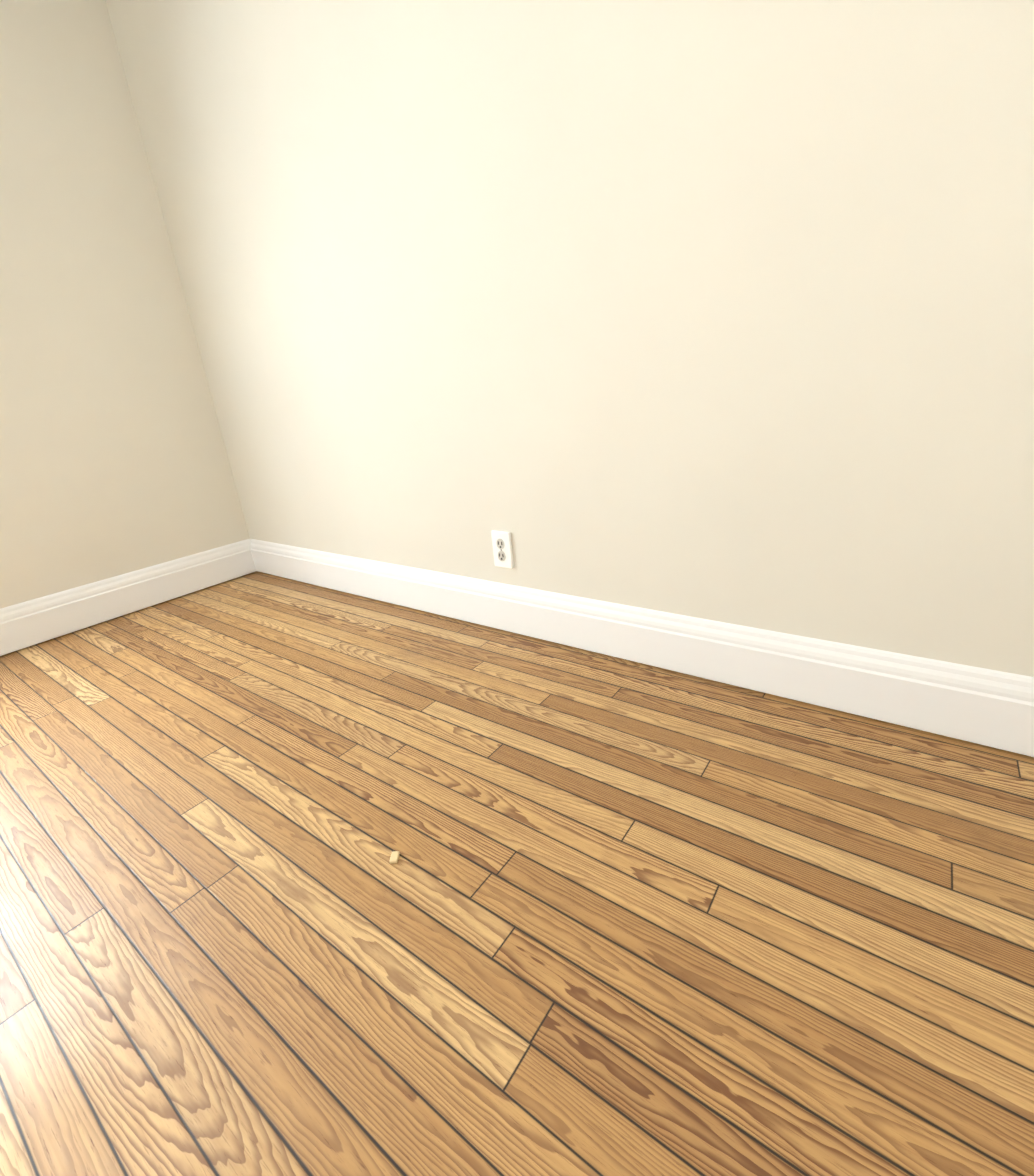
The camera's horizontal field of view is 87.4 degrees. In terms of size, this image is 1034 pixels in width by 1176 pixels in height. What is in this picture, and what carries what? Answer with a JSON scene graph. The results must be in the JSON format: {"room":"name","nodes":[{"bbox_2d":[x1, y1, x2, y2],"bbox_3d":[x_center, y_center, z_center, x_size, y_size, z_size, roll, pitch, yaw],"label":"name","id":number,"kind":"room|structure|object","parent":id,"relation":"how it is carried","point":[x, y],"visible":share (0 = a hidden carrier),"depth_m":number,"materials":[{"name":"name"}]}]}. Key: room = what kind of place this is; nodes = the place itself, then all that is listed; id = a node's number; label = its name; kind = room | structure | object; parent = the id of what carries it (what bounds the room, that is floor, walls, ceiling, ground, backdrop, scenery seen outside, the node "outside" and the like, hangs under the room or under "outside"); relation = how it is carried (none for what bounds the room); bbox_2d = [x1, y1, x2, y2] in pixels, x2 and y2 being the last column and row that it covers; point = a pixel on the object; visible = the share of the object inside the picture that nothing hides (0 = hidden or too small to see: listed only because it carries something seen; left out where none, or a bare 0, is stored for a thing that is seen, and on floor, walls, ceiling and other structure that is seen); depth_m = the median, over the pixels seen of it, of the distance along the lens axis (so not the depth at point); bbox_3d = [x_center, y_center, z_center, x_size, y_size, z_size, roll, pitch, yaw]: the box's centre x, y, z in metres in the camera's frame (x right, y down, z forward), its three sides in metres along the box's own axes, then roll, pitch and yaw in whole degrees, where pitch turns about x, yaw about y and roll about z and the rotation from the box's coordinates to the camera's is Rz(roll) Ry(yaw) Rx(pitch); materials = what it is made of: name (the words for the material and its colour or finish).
{"room":"empty room","nodes":[
{"label":"empty room","id":0,"kind":"room"},
{"bbox_2d":[0,0,255,642],"bbox_3d":[-2.245,-0.834,1.346,0.250,2.500,2.600,10,26,35],"label":"wall","id":1,"kind":"structure","parent":0,"point":[114,460],"depth_m":2.00,"materials":[{"name":"beige paint"}]},
{"bbox_2d":[0,539,255,655],"bbox_3d":[-2.038,0.270,1.681,0.022,0.158,2.600,10,26,35],"label":"baseboard","id":2,"kind":"structure","parent":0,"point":[36,621],"depth_m":2.19,"materials":[{"name":"white wood"}]},
{"bbox_2d":[0,571,1033,1175],"bbox_3d":[-0.621,0.658,0.738,4.000,0.120,3.100,10,26,35],"label":"floor","id":3,"kind":"structure","parent":0,"point":[606,915],"depth_m":0.83,"materials":[{"name":"brown wood"}]},
{"bbox_2d":[389,851,399,863],"bbox_3d":[-0.215,0.473,0.950,0.022,0.007,0.024,10,26,35],"label":"chip","id":4,"kind":"object","parent":3,"relation":"on","point":[394,857],"visible":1,"depth_m":0.95,"materials":[{"name":"beige wood"}]},
{"bbox_2d":[105,0,1033,676],"bbox_3d":[0.101,-1.038,1.327,4.000,2.500,0.250,10,26,35],"label":"wall","id":5,"kind":"structure","parent":0,"point":[719,310],"depth_m":1.22,"materials":[{"name":"beige paint"}]},
{"bbox_2d":[491,530,513,568],"bbox_3d":[-0.046,-0.119,1.679,0.070,0.116,0.015,10,26,35],"label":"electrical outlet","id":6,"kind":"object","parent":5,"relation":"attached to","point":[502,548],"visible":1,"depth_m":1.67,"materials":[{"name":"white plastic"}]},
{"bbox_2d":[250,539,1033,756],"bbox_3d":[0.128,0.093,1.634,3.480,0.158,0.022,10,26,35],"label":"baseboard","id":7,"kind":"structure","parent":5,"relation":"attached to","point":[986,707],"depth_m":1.35,"materials":[{"name":"white wood"}]}
]}

